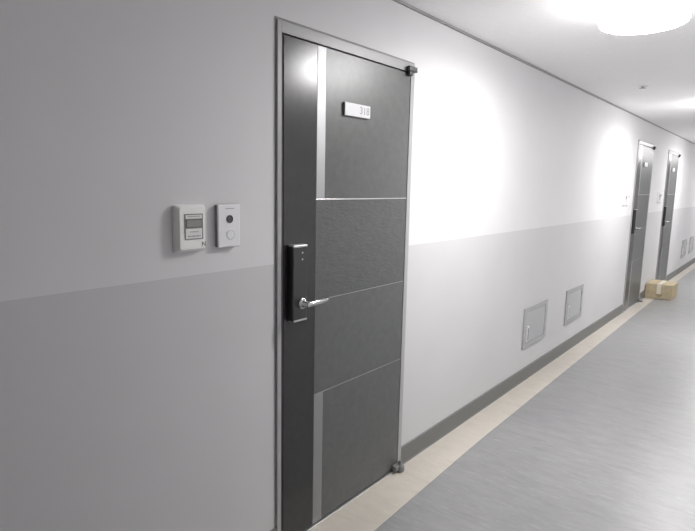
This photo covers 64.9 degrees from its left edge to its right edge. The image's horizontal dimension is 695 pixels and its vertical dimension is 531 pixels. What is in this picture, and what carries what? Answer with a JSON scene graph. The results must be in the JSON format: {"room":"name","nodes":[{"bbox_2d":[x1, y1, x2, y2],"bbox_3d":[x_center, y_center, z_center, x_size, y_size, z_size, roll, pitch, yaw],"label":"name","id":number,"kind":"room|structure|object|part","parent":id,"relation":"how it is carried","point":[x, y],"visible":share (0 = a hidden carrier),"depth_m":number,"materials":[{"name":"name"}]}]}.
{"room":"apartment corridor","nodes":[
{"label":"apartment corridor","id":0,"kind":"room"},
{"bbox_2d":[0,0,694,530],"bbox_3d":[2.667,-0.476,5.876,0.160,2.417,21.500,8,11,38],"label":"wall","id":1,"kind":"structure","parent":0,"point":[137,373],"depth_m":1.91,"materials":[{"name":"paint"}]},
{"bbox_2d":[172,204,205,252],"bbox_3d":[-0.520,-0.123,1.810,0.031,0.155,0.117,8,11,38],"label":"meter","id":2,"kind":"object","parent":1,"relation":"attached to","point":[188,221],"visible":1,"depth_m":1.79,"materials":[{"name":"white plastic"}]},
{"bbox_3d":[-0.508,-0.129,1.805,0.001,0.080,0.066,8,11,38],"label":"label panel","id":3,"kind":"part","parent":2,"relation":"part of","materials":[{"name":"white plastic"}]},
{"bbox_2d":[215,204,239,247],"bbox_3d":[-0.424,-0.141,1.932,0.024,0.149,0.095,8,11,38],"label":"intercom","id":4,"kind":"object","parent":1,"relation":"attached to","point":[227,222],"visible":1,"depth_m":1.92,"materials":[{"name":"grey plastic"}]},
{"bbox_2d":[275,16,417,530],"bbox_3d":[-0.008,0.098,2.554,0.228,2.161,0.955,8,11,38],"label":"door","id":5,"kind":"structure","parent":1,"relation":"in","point":[344,108],"depth_m":2.44,"materials":[{"name":"grey metal"}]},
{"bbox_3d":[-0.200,0.160,2.270,0.004,2.090,0.188,8,11,38],"label":"stile panel","id":6,"kind":"part","parent":5,"relation":"part of","materials":[{"name":"grey metal"}]},
{"bbox_3d":[-0.134,0.152,2.260,0.047,0.047,0.156,8,11,38],"label":"lever handle","id":7,"kind":"part","parent":5,"relation":"part of","materials":[{"name":"silver metal"}]},
{"bbox_3d":[0.040,-0.682,2.414,0.009,0.056,0.182,8,11,38],"label":"number plate","id":8,"kind":"part","parent":5,"relation":"part of","materials":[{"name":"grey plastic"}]},
{"bbox_3d":[0.046,-0.684,2.412,0.004,0.054,0.180,8,11,38],"label":"plate","id":9,"kind":"part","parent":5,"relation":"part of","materials":[{"name":"white plastic"}]},
{"bbox_3d":[0.071,0.326,2.638,0.003,0.420,0.684,8,11,38],"label":"panel","id":10,"kind":"part","parent":5,"relation":"part of","materials":[{"name":"grey metal"}]},
{"bbox_3d":[0.080,-0.097,2.575,0.003,0.428,0.684,8,11,38],"label":"ripple panel","id":11,"kind":"part","parent":5,"relation":"part of","materials":[{"name":"grey metal"}]},
{"bbox_3d":[0.080,0.839,2.739,0.003,0.618,0.624,8,11,38],"label":"panel","id":12,"kind":"part","parent":5,"relation":"part of","materials":[{"name":"grey metal"}]},
{"bbox_3d":[0.107,-0.619,2.518,0.003,0.612,0.630,8,11,38],"label":"panel","id":13,"kind":"part","parent":5,"relation":"part of","materials":[{"name":"grey metal"}]},
{"bbox_2d":[401,304,622,463],"bbox_3d":[1.906,0.805,5.011,0.014,0.107,5.104,8,11,38],"label":"baseboard","id":14,"kind":"structure","parent":1,"relation":"attached to","point":[418,444],"depth_m":3.95,"materials":[{"name":"grey plastic"}]},
{"bbox_2d":[521,299,547,349],"bbox_3d":[1.556,0.480,4.514,0.018,0.330,0.520,8,11,38],"label":"hatch","id":15,"kind":"object","parent":1,"relation":"attached to","point":[535,316],"visible":1,"depth_m":4.50,"materials":[{"name":"grey paint"}]},
{"bbox_3d":[1.443,0.551,4.380,0.012,0.130,0.048,8,11,38],"label":"latch handle","id":16,"kind":"part","parent":15,"relation":"part of","materials":[{"name":"silver metal"}]},
{"bbox_3d":[1.553,0.479,4.517,0.007,0.254,0.408,8,11,38],"label":"door","id":17,"kind":"part","parent":15,"relation":"part of","materials":[{"name":"grey paint"}]},
{"bbox_2d":[393,0,694,143],"bbox_3d":[2.759,-1.656,5.643,0.014,0.012,21.500,8,11,38],"label":"trim","id":18,"kind":"structure","parent":1,"relation":"attached to","point":[397,1],"depth_m":3.50,"materials":[{"name":"grey plastic"}]},
{"bbox_2d":[564,284,583,325],"bbox_3d":[2.205,0.374,5.305,0.018,0.330,0.520,8,11,38],"label":"hatch","id":19,"kind":"object","parent":1,"relation":"attached to","point":[574,296],"visible":1,"depth_m":5.28,"materials":[{"name":"grey paint"}]},
{"bbox_3d":[2.201,0.374,5.308,0.007,0.254,0.408,8,11,38],"label":"door","id":20,"kind":"part","parent":19,"relation":"part of","materials":[{"name":"grey paint"}]},
{"bbox_2d":[622,192,626,205],"bbox_3d":[3.245,-0.780,6.390,0.031,0.155,0.117,8,11,38],"label":"meter","id":21,"kind":"object","parent":1,"relation":"attached to","point":[624,197],"visible":1,"depth_m":6.35,"materials":[{"name":"grey plastic"}]},
{"bbox_2d":[626,192,629,204],"bbox_3d":[3.341,-0.798,6.512,0.024,0.149,0.095,8,11,38],"label":"intercom","id":22,"kind":"object","parent":1,"relation":"attached to","point":[628,193],"visible":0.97,"depth_m":6.49,"materials":[{"name":"grey plastic"}]},
{"bbox_2d":[623,140,655,311],"bbox_3d":[3.810,-0.523,7.206,0.228,2.161,0.955,8,11,38],"label":"door","id":23,"kind":"structure","parent":1,"relation":"in","point":[645,152],"depth_m":7.13,"materials":[{"name":"grey metal"}]},
{"bbox_3d":[3.618,-0.461,6.922,0.004,2.090,0.188,8,11,38],"label":"stile panel","id":24,"kind":"part","parent":23,"relation":"part of","materials":[{"name":"grey metal"}]},
{"bbox_3d":[3.898,0.218,7.391,0.003,0.618,0.624,8,11,38],"label":"panel","id":25,"kind":"part","parent":23,"relation":"part of","materials":[{"name":"grey metal"}]},
{"bbox_3d":[3.889,-0.295,7.290,0.003,0.420,0.684,8,11,38],"label":"panel","id":26,"kind":"part","parent":23,"relation":"part of","materials":[{"name":"grey metal"}]},
{"bbox_3d":[3.898,-0.718,7.227,0.003,0.428,0.684,8,11,38],"label":"ripple panel","id":27,"kind":"part","parent":23,"relation":"part of","materials":[{"name":"grey metal"}]},
{"bbox_3d":[3.925,-1.240,7.170,0.003,0.612,0.630,8,11,38],"label":"panel","id":28,"kind":"part","parent":23,"relation":"part of","materials":[{"name":"grey metal"}]},
{"bbox_2d":[639,290,644,298],"bbox_3d":[4.465,0.389,8.129,0.014,0.107,1.114,8,11,38],"label":"baseboard","id":29,"kind":"structure","parent":1,"relation":"attached to","point":[642,294],"depth_m":7.86,"materials":[{"name":"grey plastic"}]},
{"bbox_2d":[656,192,660,202],"bbox_3d":[4.548,-0.997,7.977,0.031,0.155,0.117,8,11,38],"label":"meter","id":30,"kind":"object","parent":1,"relation":"attached to","point":[658,193],"visible":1,"depth_m":7.94,"materials":[{"name":"grey plastic"}]},
{"bbox_2d":[655,150,680,280],"bbox_3d":[5.110,-0.735,8.790,0.228,2.161,0.955,8,11,38],"label":"door","id":31,"kind":"structure","parent":1,"relation":"in","point":[673,157],"depth_m":8.71,"materials":[{"name":"grey metal"}]},
{"bbox_3d":[4.918,-0.673,8.506,0.004,2.090,0.188,8,11,38],"label":"stile panel","id":32,"kind":"part","parent":31,"relation":"part of","materials":[{"name":"grey metal"}]},
{"bbox_3d":[5.198,0.007,8.975,0.003,0.618,0.624,8,11,38],"label":"panel","id":33,"kind":"part","parent":31,"relation":"part of","materials":[{"name":"grey metal"}]},
{"bbox_3d":[5.189,-0.507,8.874,0.003,0.420,0.684,8,11,38],"label":"panel","id":34,"kind":"part","parent":31,"relation":"part of","materials":[{"name":"grey metal"}]},
{"bbox_3d":[5.197,-0.929,8.811,0.003,0.428,0.684,8,11,38],"label":"ripple panel","id":35,"kind":"part","parent":31,"relation":"part of","materials":[{"name":"grey metal"}]},
{"bbox_3d":[5.225,-1.451,8.754,0.003,0.612,0.630,8,11,38],"label":"panel","id":36,"kind":"part","parent":31,"relation":"part of","materials":[{"name":"grey metal"}]},
{"bbox_2d":[666,258,694,280],"bbox_3d":[7.455,-0.097,11.771,0.014,0.107,6.468,8,11,38],"label":"baseboard","id":37,"kind":"structure","parent":1,"relation":"attached to","point":[683,267],"depth_m":10.38,"materials":[{"name":"grey plastic"}]},
{"bbox_2d":[681,239,686,257],"bbox_3d":[6.476,-0.332,10.507,0.018,0.330,0.520,8,11,38],"label":"hatch","id":38,"kind":"object","parent":1,"relation":"attached to","point":[684,242],"visible":1,"depth_m":10.48,"materials":[{"name":"grey paint"}]},
{"bbox_3d":[6.473,-0.333,10.510,0.007,0.254,0.408,8,11,38],"label":"door","id":39,"kind":"part","parent":38,"relation":"part of","materials":[{"name":"grey paint"}]},
{"bbox_2d":[688,236,693,253],"bbox_3d":[7.082,-0.431,11.245,0.018,0.330,0.520,8,11,38],"label":"hatch","id":40,"kind":"object","parent":1,"relation":"attached to","point":[690,250],"visible":1,"depth_m":11.22,"materials":[{"name":"grey paint"}]},
{"bbox_2d":[310,263,694,530],"bbox_3d":[3.577,0.909,5.314,2.570,0.121,21.820,8,11,38],"label":"floor","id":41,"kind":"structure","parent":0,"point":[608,444],"depth_m":3.24,"materials":[{"name":"grey laminate"}]},
{"bbox_2d":[645,279,677,299],"bbox_3d":[4.627,0.353,8.046,0.344,0.209,0.463,8,11,38],"label":"cardboard box","id":42,"kind":"object","parent":41,"relation":"on","point":[658,289],"visible":1,"depth_m":7.89,"materials":[{"name":"beige cardboard"}]},
{"bbox_2d":[401,0,694,142],"bbox_3d":[3.627,-1.599,4.938,2.570,0.120,21.820,8,11,38],"label":"ceiling","id":43,"kind":"structure","parent":0,"point":[565,39],"depth_m":3.40,"materials":[{"name":"paint"}]},
{"bbox_2d":[597,0,692,34],"bbox_3d":[1.335,-1.148,2.457,0.394,0.128,0.394,8,11,38],"label":"ceiling light","id":44,"kind":"object","parent":43,"relation":"attached to","point":[625,17],"visible":1,"depth_m":2.38,"materials":[{"name":"white plastic"}]},
{"bbox_2d":[599,0,692,23],"bbox_3d":[1.335,-1.147,2.458,0.368,0.094,0.368,8,11,38],"label":"diffuser","id":45,"kind":"object","parent":44,"relation":"attached to","point":[611,11],"depth_m":2.35,"materials":[{"name":"white plastic"}]}
]}

